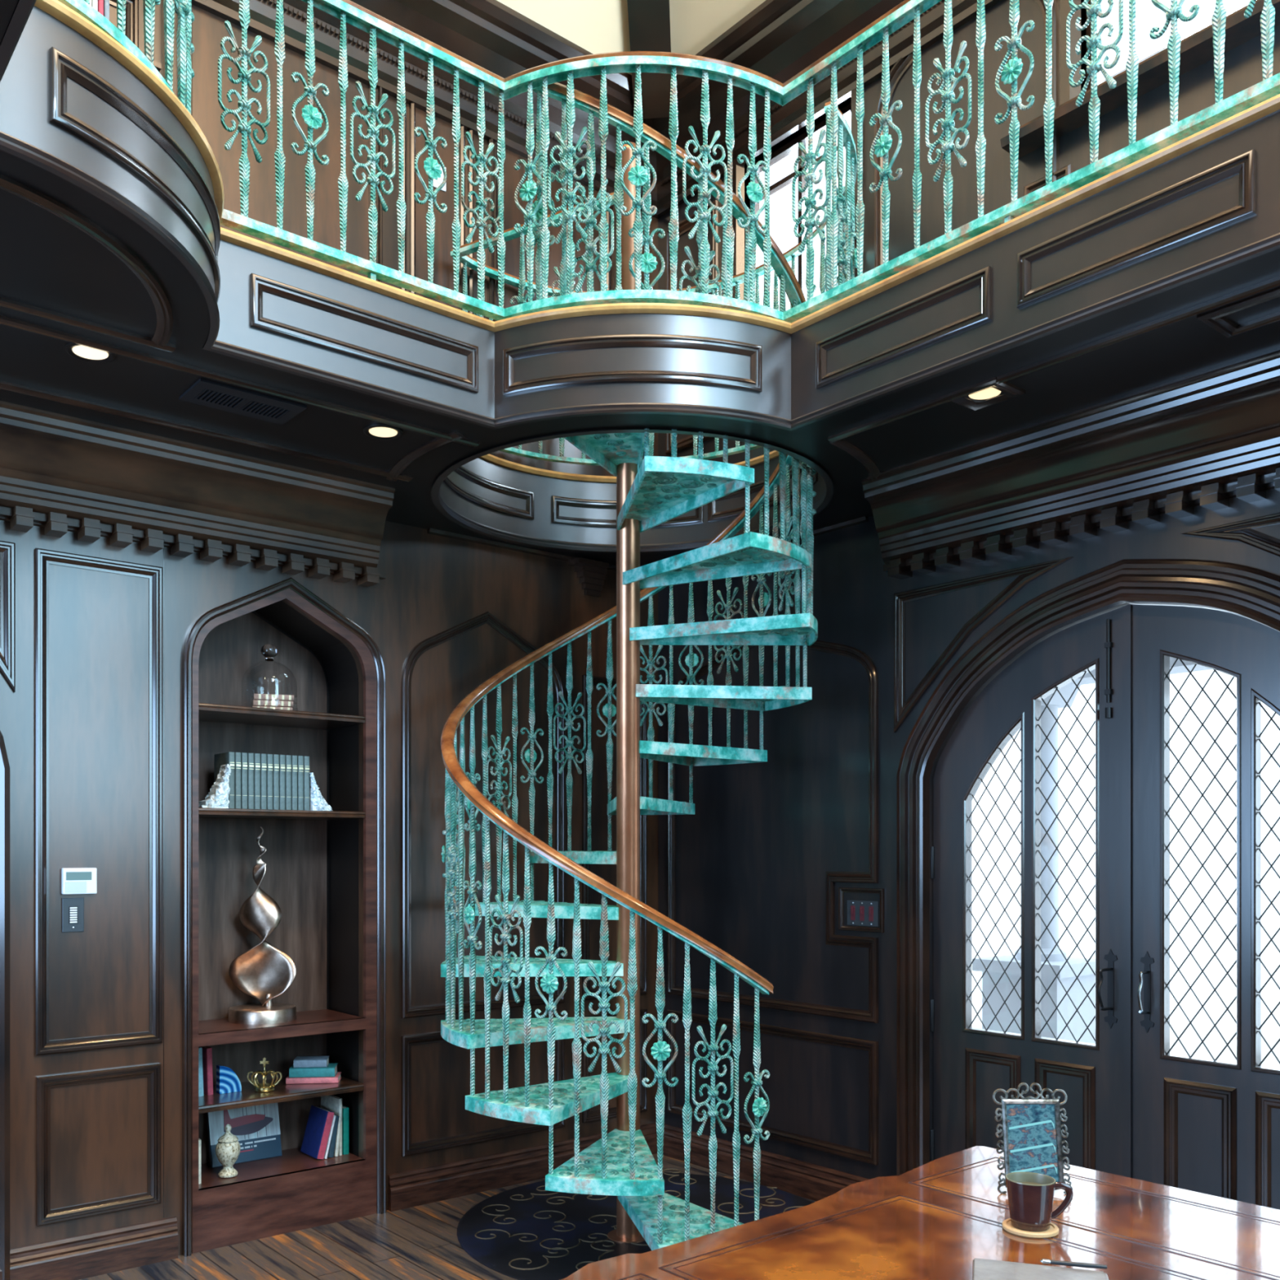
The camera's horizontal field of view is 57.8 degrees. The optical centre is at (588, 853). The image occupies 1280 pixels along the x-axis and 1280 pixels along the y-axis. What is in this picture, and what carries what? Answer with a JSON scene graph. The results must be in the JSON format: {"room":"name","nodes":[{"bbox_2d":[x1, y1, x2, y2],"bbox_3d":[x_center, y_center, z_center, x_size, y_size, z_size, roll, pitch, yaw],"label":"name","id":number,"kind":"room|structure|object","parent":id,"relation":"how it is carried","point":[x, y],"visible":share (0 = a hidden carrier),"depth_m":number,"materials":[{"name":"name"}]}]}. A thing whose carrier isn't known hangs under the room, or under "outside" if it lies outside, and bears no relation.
{"room":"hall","nodes":[
{"label":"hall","id":0,"kind":"room"},
{"bbox_2d":[0,0,657,1255],"bbox_3d":[-1.909,-1.489,4.646,6.030,6.300,0.060,0,0,-39],"label":"wall","id":1,"kind":"structure","parent":0,"point":[99,621],"depth_m":5.12,"materials":[{"name":"brown wood"}]},
{"bbox_2d":[62,897,84,932],"bbox_3d":[-2.011,0.241,4.517,0.080,0.133,0.013,0,0,-39],"label":"keypad","id":2,"kind":"object","parent":1,"relation":"attached to","point":[73,908],"visible":1,"depth_m":4.51,"materials":[{"name":"grey"}]},
{"bbox_2d":[61,867,97,894],"bbox_3d":[-1.990,0.109,4.524,0.126,0.102,0.028,0,0,-39],"label":"thermostat","id":3,"kind":"object","parent":1,"relation":"attached to","point":[73,880],"visible":1,"depth_m":4.51,"materials":[{"name":"white plastic"}]},
{"bbox_2d":[153,60,161,71],"bbox_3d":[-1.931,-3.064,4.443,0.500,0.020,0.230,0,0,-39],"label":"shelf","id":4,"kind":"object","parent":1,"relation":"attached to","point":[157,65],"visible":0.14,"depth_m":4.50,"materials":[{"name":"brown wood"}]},
{"bbox_2d":[91,0,97,10],"bbox_3d":[-1.911,-3.200,4.431,0.019,0.250,0.154,0,0,-39],"label":"book","id":5,"kind":"object","parent":4,"relation":"on","point":[94,2],"visible":0.17,"depth_m":4.37,"materials":[{"name":"beige paper"}]},
{"bbox_2d":[97,0,103,15],"bbox_3d":[-1.894,-3.200,4.445,0.019,0.250,0.154,0,0,-39],"label":"book","id":6,"kind":"object","parent":4,"relation":"on","point":[100,2],"visible":0.17,"depth_m":4.38,"materials":[{"name":"red fabric"}]},
{"bbox_2d":[103,0,109,20],"bbox_3d":[-1.877,-3.200,4.458,0.019,0.250,0.154,0,0,-39],"label":"book","id":7,"kind":"object","parent":4,"relation":"on","point":[106,2],"visible":0.16,"depth_m":4.40,"materials":[{"name":"grey fabric"}]},
{"bbox_2d":[0,400,395,586],"bbox_3d":[-2.463,-1.384,3.876,4.202,0.320,0.450,0,0,-39],"label":"trim","id":8,"kind":"structure","parent":1,"relation":"attached to","point":[60,473],"depth_m":4.56,"materials":[{"name":"brown wood"}]},
{"bbox_2d":[0,540,647,1279],"bbox_3d":[-1.409,0.061,4.986,4.435,3.200,0.035,0,0,-39],"label":"trim","id":9,"kind":"structure","parent":1,"relation":"attached to","point":[45,1215],"depth_m":4.71,"materials":[{"name":"brown wood"}]},
{"bbox_2d":[109,0,613,321],"bbox_3d":[-1.351,-2.869,5.037,3.790,1.860,0.029,0,0,-39],"label":"trim","id":10,"kind":"structure","parent":1,"relation":"attached to","point":[131,32],"depth_m":5.45,"materials":[{"name":"brown wood"}]},
{"bbox_2d":[0,1122,869,1279],"bbox_3d":[-1.429,1.579,3.967,5.930,0.164,1.600,0,0,-39],"label":"baseboard","id":11,"kind":"structure","parent":1,"relation":"attached to","point":[78,1257],"depth_m":5.52,"materials":[{"name":"brown wood"}]},
{"bbox_2d":[432,166,445,191],"bbox_3d":[-0.716,-3.244,5.555,0.072,0.116,0.012,0,0,-39],"label":"light switch","id":12,"kind":"object","parent":1,"relation":"attached to","point":[436,183],"visible":0.45,"depth_m":5.55,"materials":[{"name":"white plastic"}]},
{"bbox_2d":[568,556,608,597],"bbox_3d":[-0.001,-1.447,6.079,0.200,0.165,0.090,0,0,-39],"label":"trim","id":13,"kind":"structure","parent":1,"relation":"attached to","point":[591,573],"depth_m":6.08,"materials":[{"name":"brown wood"}]},
{"bbox_2d":[80,1153,815,1279],"bbox_3d":[0.292,1.711,1.899,6.030,0.100,8.000,0,0,-39],"label":"floor","id":14,"kind":"structure","parent":0,"point":[418,1242],"depth_m":4.79,"materials":[{"name":"brown wood"}]},
{"bbox_2d":[182,577,386,1257],"bbox_3d":[-1.435,0.228,5.224,0.931,2.865,0.441,0,0,-39],"label":"bookcase","id":15,"kind":"object","parent":14,"relation":"on","point":[310,858],"visible":0.88,"depth_m":5.31,"materials":[{"name":"brown wood"}]},
{"bbox_2d":[198,1138,200,1183],"bbox_3d":[-1.705,1.312,4.980,0.020,0.185,0.164,0,0,-39],"label":"book","id":16,"kind":"object","parent":15,"relation":"on","point":[199,1140],"visible":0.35,"depth_m":4.92,"materials":[{"name":"beige fabric"}]},
{"bbox_2d":[198,1046,204,1097],"bbox_3d":[-1.738,0.952,5.095,0.037,0.213,0.154,0,0,-39],"label":"book","id":17,"kind":"object","parent":15,"relation":"on","point":[200,1049],"visible":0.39,"depth_m":5.04,"materials":[{"name":"blue paper"}]},
{"bbox_2d":[200,1045,213,1095],"bbox_3d":[-1.705,0.956,5.128,0.026,0.205,0.154,-2,1,-39],"label":"book","id":18,"kind":"object","parent":15,"relation":"on","point":[206,1051],"visible":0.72,"depth_m":5.07,"materials":[{"name":"red paper"}]},
{"bbox_2d":[198,764,231,808],"bbox_3d":[-1.616,-0.288,4.983,0.125,0.194,0.164,0,0,-39],"label":"bookend","id":19,"kind":"object","parent":15,"relation":"on","point":[218,797],"visible":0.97,"depth_m":4.96,"materials":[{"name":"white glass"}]},
{"bbox_2d":[213,751,234,808],"bbox_3d":[-1.596,-0.314,5.073,0.026,0.247,0.175,0,0,-39],"label":"book","id":20,"kind":"object","parent":15,"relation":"on","point":[224,758],"visible":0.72,"depth_m":5.01,"materials":[{"name":"grey fabric"}]},
{"bbox_2d":[215,1124,240,1177],"bbox_3d":[-1.570,1.291,5.040,0.106,0.226,0.106,0,0,-39],"label":"urn","id":21,"kind":"object","parent":15,"relation":"on","point":[228,1148],"visible":1,"depth_m":5.01,"materials":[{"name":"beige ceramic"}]},
{"bbox_2d":[216,1065,241,1093],"bbox_3d":[-1.596,0.997,5.134,0.099,0.122,0.040,0,0,-39],"label":"bookend","id":22,"kind":"object","parent":15,"relation":"on","point":[227,1081],"visible":1,"depth_m":5.11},
{"bbox_2d":[234,752,240,808],"bbox_3d":[-1.573,-0.314,5.091,0.026,0.247,0.175,0,0,-39],"label":"book","id":23,"kind":"object","parent":15,"relation":"on","point":[237,755],"visible":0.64,"depth_m":5.02,"materials":[{"name":"paper"}]},
{"bbox_2d":[205,1102,281,1167],"bbox_3d":[-1.580,1.263,5.307,0.330,0.293,0.089,0,0,-39],"label":"picture book","id":24,"kind":"object","parent":15,"relation":"on","point":[256,1128],"visible":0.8,"depth_m":5.30,"materials":[{"name":"blue paper"}]},
{"bbox_2d":[208,1102,280,1145],"bbox_3d":[-1.578,1.213,5.305,0.330,0.196,0.001,0,-13,-39],"label":"photo","id":25,"kind":"object","parent":24,"relation":"attached to","point":[215,1118],"depth_m":5.31},
{"bbox_2d":[240,752,247,808],"bbox_3d":[-1.551,-0.314,5.109,0.026,0.247,0.175,0,0,-39],"label":"book","id":26,"kind":"object","parent":15,"relation":"on","point":[243,755],"visible":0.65,"depth_m":5.04,"materials":[{"name":"grey fabric"}]},
{"bbox_2d":[247,752,253,808],"bbox_3d":[-1.528,-0.314,5.128,0.026,0.247,0.175,0,0,-39],"label":"book","id":27,"kind":"object","parent":15,"relation":"on","point":[250,756],"visible":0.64,"depth_m":5.06,"materials":[{"name":"grey fabric"}]},
{"bbox_2d":[253,753,260,808],"bbox_3d":[-1.506,-0.314,5.146,0.026,0.247,0.175,0,0,-39],"label":"book","id":28,"kind":"object","parent":15,"relation":"on","point":[256,756],"visible":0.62,"depth_m":5.08,"materials":[{"name":"paper"}]},
{"bbox_2d":[228,826,297,1024],"bbox_3d":[-1.481,0.318,5.253,0.304,0.876,0.300,0,0,0],"label":"sculpture","id":29,"kind":"object","parent":15,"relation":"on","point":[264,972],"visible":1,"depth_m":5.25,"materials":[{"name":"silver metal"}]},
{"bbox_2d":[260,753,266,808],"bbox_3d":[-1.483,-0.314,5.164,0.026,0.247,0.175,0,0,-39],"label":"book","id":30,"kind":"object","parent":15,"relation":"on","point":[263,756],"visible":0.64,"depth_m":5.09,"materials":[{"name":"grey fabric"}]},
{"bbox_2d":[247,1057,282,1092],"bbox_3d":[-1.446,0.984,5.165,0.115,0.148,0.115,0,0,-44],"label":"crown","id":31,"kind":"object","parent":15,"relation":"on","point":[260,1087],"depth_m":5.16,"materials":[{"name":"gold metal"}]},
{"bbox_2d":[266,754,272,809],"bbox_3d":[-1.460,-0.314,5.182,0.026,0.247,0.175,0,0,-39],"label":"book","id":32,"kind":"object","parent":15,"relation":"on","point":[268,757],"visible":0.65,"depth_m":5.11,"materials":[{"name":"grey fabric"}]},
{"bbox_2d":[241,644,297,709],"bbox_3d":[-1.430,-0.783,5.184,0.256,0.308,0.256,0,0,-39],"label":"glass cloche","id":33,"kind":"object","parent":15,"relation":"on","point":[269,651],"visible":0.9,"depth_m":5.16,"materials":[{"name":"white"}]},
{"bbox_2d":[252,706,292,710],"bbox_3d":[-1.426,-0.642,5.217,0.172,0.026,0.110,0,0,-17],"label":"book","id":34,"kind":"object","parent":15,"relation":"on","point":[266,707],"visible":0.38,"depth_m":5.17,"materials":[{"name":"beige paper"}]},
{"bbox_2d":[253,699,293,708],"bbox_3d":[-1.423,-0.669,5.216,0.172,0.027,0.110,0,0,-17],"label":"book","id":35,"kind":"object","parent":34,"relation":"on","point":[255,702],"visible":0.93,"depth_m":5.16,"materials":[{"name":"beige paper"}]},
{"bbox_2d":[253,693,293,702],"bbox_3d":[-1.419,-0.696,5.215,0.172,0.026,0.110,0,0,-17],"label":"book","id":36,"kind":"object","parent":35,"relation":"on","point":[256,696],"visible":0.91,"depth_m":5.16,"materials":[{"name":"beige paper"}]},
{"bbox_2d":[272,754,279,809],"bbox_3d":[-1.438,-0.314,5.200,0.026,0.247,0.175,0,0,-39],"label":"book","id":37,"kind":"object","parent":15,"relation":"on","point":[275,757],"visible":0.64,"depth_m":5.13,"materials":[{"name":"grey fabric"}]},
{"bbox_2d":[279,755,284,809],"bbox_3d":[-1.415,-0.314,5.218,0.026,0.247,0.175,0,0,-39],"label":"book","id":38,"kind":"object","parent":15,"relation":"on","point":[282,757],"visible":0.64,"depth_m":5.15,"materials":[{"name":"grey fabric"}]},
{"bbox_2d":[284,755,291,809],"bbox_3d":[-1.392,-0.314,5.236,0.026,0.247,0.175,0,0,-39],"label":"book","id":39,"kind":"object","parent":15,"relation":"on","point":[287,757],"visible":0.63,"depth_m":5.17,"materials":[{"name":"grey fabric"}]},
{"bbox_2d":[291,755,297,809],"bbox_3d":[-1.370,-0.314,5.255,0.026,0.247,0.175,0,0,-39],"label":"book","id":40,"kind":"object","parent":15,"relation":"on","point":[294,758],"visible":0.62,"depth_m":5.18,"materials":[{"name":"grey fabric"}]},
{"bbox_2d":[297,755,303,809],"bbox_3d":[-1.347,-0.314,5.273,0.026,0.247,0.175,0,0,-39],"label":"book","id":41,"kind":"object","parent":15,"relation":"on","point":[300,758],"visible":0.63,"depth_m":5.20,"materials":[{"name":"grey paper"}]},
{"bbox_2d":[303,755,309,810],"bbox_3d":[-1.325,-0.314,5.291,0.026,0.247,0.175,0,0,-39],"label":"book","id":42,"kind":"object","parent":15,"relation":"on","point":[306,758],"visible":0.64,"depth_m":5.22,"materials":[{"name":"grey paper"}]},
{"bbox_2d":[285,1071,341,1084],"bbox_3d":[-1.277,1.045,5.382,0.235,0.027,0.134,0,0,-6],"label":"book","id":43,"kind":"object","parent":15,"relation":"on","point":[335,1079],"visible":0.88,"depth_m":5.32,"materials":[{"name":"pink paper"}]},
{"bbox_2d":[288,1062,337,1077],"bbox_3d":[-1.279,1.010,5.383,0.205,0.042,0.124,0,0,-6],"label":"book","id":44,"kind":"object","parent":43,"relation":"on","point":[331,1070],"visible":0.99,"depth_m":5.33,"materials":[{"name":"teal paper"}]},
{"bbox_2d":[293,1055,329,1067],"bbox_3d":[-1.289,0.971,5.386,0.150,0.036,0.104,0,0,-6],"label":"book","id":45,"kind":"object","parent":44,"relation":"on","point":[300,1061],"visible":1,"depth_m":5.34,"materials":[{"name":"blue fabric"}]},
{"bbox_2d":[300,1105,333,1159],"bbox_3d":[-1.261,1.295,5.380,0.088,0.216,0.176,0,0,-39],"label":"book","id":46,"kind":"object","parent":15,"relation":"on","point":[320,1119],"visible":1,"depth_m":5.35,"materials":[{"name":"blue paper"}]},
{"bbox_2d":[309,772,332,810],"bbox_3d":[-1.232,-0.278,5.291,0.122,0.174,0.165,0,0,-39],"label":"bookend","id":47,"kind":"object","parent":15,"relation":"on","point":[317,802],"visible":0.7,"depth_m":5.23,"materials":[{"name":"white stone"}]},
{"bbox_2d":[324,1115,336,1159],"bbox_3d":[-1.239,1.307,5.392,0.057,0.192,0.164,0,0,-39],"label":"book","id":48,"kind":"object","parent":15,"relation":"on","point":[326,1154],"visible":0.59,"depth_m":5.33,"materials":[{"name":"beige paper"}]},
{"bbox_2d":[320,1094,342,1155],"bbox_3d":[-1.212,1.273,5.455,0.016,0.262,0.194,0,0,-39],"label":"book","id":49,"kind":"object","parent":15,"relation":"on","point":[331,1103],"visible":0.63,"depth_m":5.41,"materials":[{"name":"grey paper"}]},
{"bbox_2d":[327,1114,339,1157],"bbox_3d":[-1.224,1.309,5.407,0.058,0.190,0.154,0,0,-39],"label":"book","id":50,"kind":"object","parent":15,"relation":"on","point":[331,1148],"visible":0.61,"depth_m":5.34,"materials":[{"name":"blue"}]},
{"bbox_2d":[333,1116,342,1156],"bbox_3d":[-1.207,1.314,5.424,0.035,0.181,0.154,0,0,-39],"label":"book","id":51,"kind":"object","parent":15,"relation":"on","point":[337,1140],"visible":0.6,"depth_m":5.36,"materials":[{"name":"beige fabric"}]},
{"bbox_2d":[342,1105,348,1154],"bbox_3d":[-1.181,1.297,5.464,0.030,0.215,0.164,0,0,-39],"label":"book","id":52,"kind":"object","parent":15,"relation":"on","point":[344,1109],"visible":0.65,"depth_m":5.40,"materials":[{"name":"fabric"}]},
{"bbox_2d":[457,1168,813,1279],"bbox_3d":[0.312,1.655,5.196,1.814,0.010,1.710,0,0,-39],"label":"round rug","id":53,"kind":"object","parent":14,"relation":"on","point":[530,1231],"visible":0.46,"depth_m":5.21,"materials":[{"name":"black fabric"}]},
{"bbox_2d":[440,82,817,1250],"bbox_3d":[0.143,-0.693,4.994,1.662,4.708,1.606,0,0,-12],"label":"spiral staircase","id":54,"kind":"structure","parent":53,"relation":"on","point":[651,491],"depth_m":4.67,"materials":[{"name":"teal metal"}]},
{"bbox_2d":[560,1146,1279,1279],"bbox_3d":[0.961,1.280,2.363,1.979,0.761,1.612,0,0,-39],"label":"desk","id":55,"kind":"object","parent":14,"relation":"on","point":[931,1220],"visible":0.97,"depth_m":2.72,"materials":[{"name":"red wood"}]},
{"bbox_2d":[1002,1217,1058,1238],"bbox_3d":[1.055,0.894,2.767,0.127,0.012,0.127,0,0,-39],"label":"coaster","id":56,"kind":"object","parent":55,"relation":"on","point":[1053,1231],"visible":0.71,"depth_m":2.73,"materials":[{"name":"brown wood"}]},
{"bbox_2d":[1004,1171,1073,1231],"bbox_3d":[1.068,0.834,2.759,0.144,0.114,0.113,0,0,32],"label":"coffee mug","id":57,"kind":"object","parent":56,"relation":"on","point":[1030,1195],"visible":1,"depth_m":2.73,"materials":[{"name":"brown ceramic"}]},
{"bbox_2d":[992,1082,1072,1194],"bbox_3d":[1.180,0.758,3.083,0.199,0.286,0.052,0,0,1],"label":"framed picture","id":58,"kind":"object","parent":55,"relation":"on","point":[1032,1132],"visible":0.91,"depth_m":3.08,"materials":[{"name":"silver metal"}]},
{"bbox_2d":[1006,1103,1058,1182],"bbox_3d":[1.180,0.772,3.083,0.128,0.204,0.003,0,-9,1],"label":"photograph","id":59,"kind":"object","parent":58,"relation":"attached to","point":[1017,1114],"depth_m":3.08},
{"bbox_2d":[972,1257,1108,1279],"bbox_3d":[0.911,0.891,2.325,0.270,0.019,0.340,0,0,19],"label":"notebook","id":60,"kind":"object","parent":55,"relation":"on","point":[982,1268],"visible":1,"depth_m":2.44,"materials":[{"name":"white paper"}]},
{"bbox_2d":[1040,1258,1106,1269],"bbox_3d":[1.033,0.877,2.472,0.135,0.011,0.011,0,0,16],"label":"pen","id":61,"kind":"object","parent":60,"relation":"on","point":[1045,1261],"visible":1,"depth_m":2.47,"materials":[{"name":"grey"}]},
{"bbox_2d":[496,0,765,75],"bbox_3d":[0.386,-4.539,1.437,5.600,1.200,7.160,0,0,-39],"label":"ceiling","id":62,"kind":"structure","parent":0,"point":[596,26],"depth_m":5.58,"materials":[{"name":"beige paint"}]},
{"bbox_2d":[626,0,671,119],"bbox_3d":[0.213,-4.519,4.892,0.200,1.417,2.427,0,0,6],"label":"ceiling beam","id":63,"kind":"structure","parent":62,"relation":"attached to","point":[649,20],"depth_m":5.68,"materials":[{"name":"brown wood"}]},
{"bbox_2d":[0,0,1279,570],"bbox_3d":[0.412,-1.721,1.669,5.930,0.393,7.490,0,0,-39],"label":"gallery balcony","id":64,"kind":"object","parent":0,"point":[1158,273],"visible":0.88,"depth_m":3.74,"materials":[{"name":"black wood"}]},
{"bbox_2d":[64,342,115,363],"bbox_3d":[-1.534,-1.540,3.564,0.144,0.007,0.144,0,0,-39],"label":"recessed light","id":65,"kind":"object","parent":64,"relation":"attached to","point":[82,353],"visible":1,"depth_m":3.57,"materials":[{"name":"white glass"}]},
{"bbox_2d":[178,377,306,424],"bbox_3d":[-1.180,-1.539,3.957,0.370,0.010,0.200,0,0,-39],"label":"air vent","id":66,"kind":"object","parent":64,"relation":"attached to","point":[291,409],"visible":1,"depth_m":3.94,"materials":[{"name":"black metal"}]},
{"bbox_2d":[363,424,403,439],"bbox_3d":[-0.753,-1.540,4.238,0.144,0.007,0.144,0,0,-39],"label":"recessed light","id":67,"kind":"object","parent":64,"relation":"attached to","point":[375,431],"visible":1,"depth_m":4.23,"materials":[{"name":"white glass"}]},
{"bbox_2d":[57,0,1279,323],"bbox_3d":[1.167,-2.393,1.567,2.835,0.951,6.187,0,0,-39],"label":"gallery railing","id":68,"kind":"object","parent":64,"relation":"on","point":[348,11],"visible":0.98,"depth_m":3.99,"materials":[{"name":"teal metal"}]},
{"bbox_2d":[964,386,1004,402],"bbox_3d":[1.327,-1.540,3.881,0.144,0.007,0.144,0,0,-39],"label":"recessed light","id":69,"kind":"object","parent":64,"relation":"on","point":[981,396],"visible":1,"depth_m":3.89,"materials":[{"name":"white glass"}]},
{"bbox_2d":[657,0,1279,1179],"bbox_3d":[2.765,-1.489,3.554,0.100,6.300,7.490,0,0,-39],"label":"wall","id":70,"kind":"structure","parent":0,"point":[760,842],"depth_m":5.42,"materials":[{"name":"brown wood"}]},
{"bbox_2d":[191,0,1001,218],"bbox_3d":[0.412,-3.749,1.669,5.930,0.440,7.490,0,0,-39],"label":"trim","id":71,"kind":"structure","parent":70,"relation":"attached to","point":[778,39],"depth_m":5.47,"materials":[{"name":"brown wood"}]},
{"bbox_2d":[450,88,864,465],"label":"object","id":72,"kind":"structure","parent":70,"relation":"in","point":[738,171],"depth_m":5.44,"materials":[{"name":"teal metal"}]},
{"bbox_2d":[847,900,878,926],"bbox_3d":[1.260,0.278,5.341,0.014,0.116,0.176,0,0,-39],"label":"switch plate","id":73,"kind":"object","parent":70,"relation":"attached to","point":[860,913],"visible":1,"depth_m":5.33,"materials":[{"name":"grey metal"}]},
{"bbox_2d":[666,0,1279,455],"bbox_3d":[1.547,-3.014,4.891,0.130,1.650,3.700,0,0,-39],"label":"trim","id":74,"kind":"structure","parent":70,"relation":"attached to","point":[1197,49],"depth_m":4.53,"materials":[{"name":"brown wood"}]},
{"bbox_2d":[667,512,1279,1165],"bbox_3d":[1.559,0.128,4.962,0.022,2.586,3.594,0,0,-39],"label":"trim","id":75,"kind":"structure","parent":70,"relation":"attached to","point":[1241,531],"depth_m":5.31,"materials":[{"name":"brown wood"}]},
{"bbox_2d":[930,604,1132,1177],"bbox_3d":[1.760,0.352,4.718,0.143,2.594,0.889,0,0,-39],"label":"door","id":76,"kind":"structure","parent":70,"relation":"in","point":[970,1064],"depth_m":4.70,"materials":[{"name":"brown wood"}]},
{"bbox_2d":[861,355,1279,579],"bbox_3d":[3.035,-1.384,2.777,0.450,0.320,5.940,0,0,-39],"label":"trim","id":77,"kind":"structure","parent":70,"relation":"attached to","point":[1208,442],"depth_m":4.27,"materials":[{"name":"brown wood"}]},
{"bbox_2d":[896,559,1279,1175],"bbox_3d":[2.014,0.275,4.368,0.055,2.771,2.060,0,0,-39],"label":"trim","id":78,"kind":"structure","parent":70,"relation":"attached to","point":[1254,593],"depth_m":4.99,"materials":[{"name":"brown wood"}]},
{"bbox_2d":[1060,0,1248,104],"bbox_3d":[2.389,-3.329,3.983,0.110,0.880,1.590,0,0,-39],"label":"window","id":79,"kind":"structure","parent":70,"relation":"in","point":[1068,92],"depth_m":4.54,"materials":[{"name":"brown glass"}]},
{"bbox_2d":[1129,604,1279,1209],"bbox_3d":[2.312,0.352,4.050,0.116,2.594,0.866,0,0,-39],"label":"door","id":80,"kind":"structure","parent":70,"relation":"in","point":[1209,1126],"depth_m":4.20,"materials":[{"name":"brown wood"}]},
{"bbox_2d":[971,998,1279,1068],"bbox_3d":[4.934,1.926,7.796,8.550,0.170,18.000,0,0,-39],"label":"floor","id":81,"kind":"structure","parent":0,"point":[1190,1040],"depth_m":11.34,"materials":[{"name":"white"}]},
{"bbox_2d":[972,705,1095,1044],"bbox_3d":[2.601,0.451,6.670,0.540,2.780,0.540,0,0,-39],"label":"porch column","id":82,"kind":"structure","parent":81,"relation":"on","point":[1086,978],"depth_m":6.57,"materials":[{"name":"white stone"}]},
{"bbox_2d":[1040,609,1266,708],"bbox_3d":[3.276,-1.189,5.827,0.240,0.700,11.000,0,0,-39],"label":"beam","id":83,"kind":"structure","parent":82,"relation":"on","point":[1066,691],"depth_m":6.49,"materials":[{"name":"white stone"}]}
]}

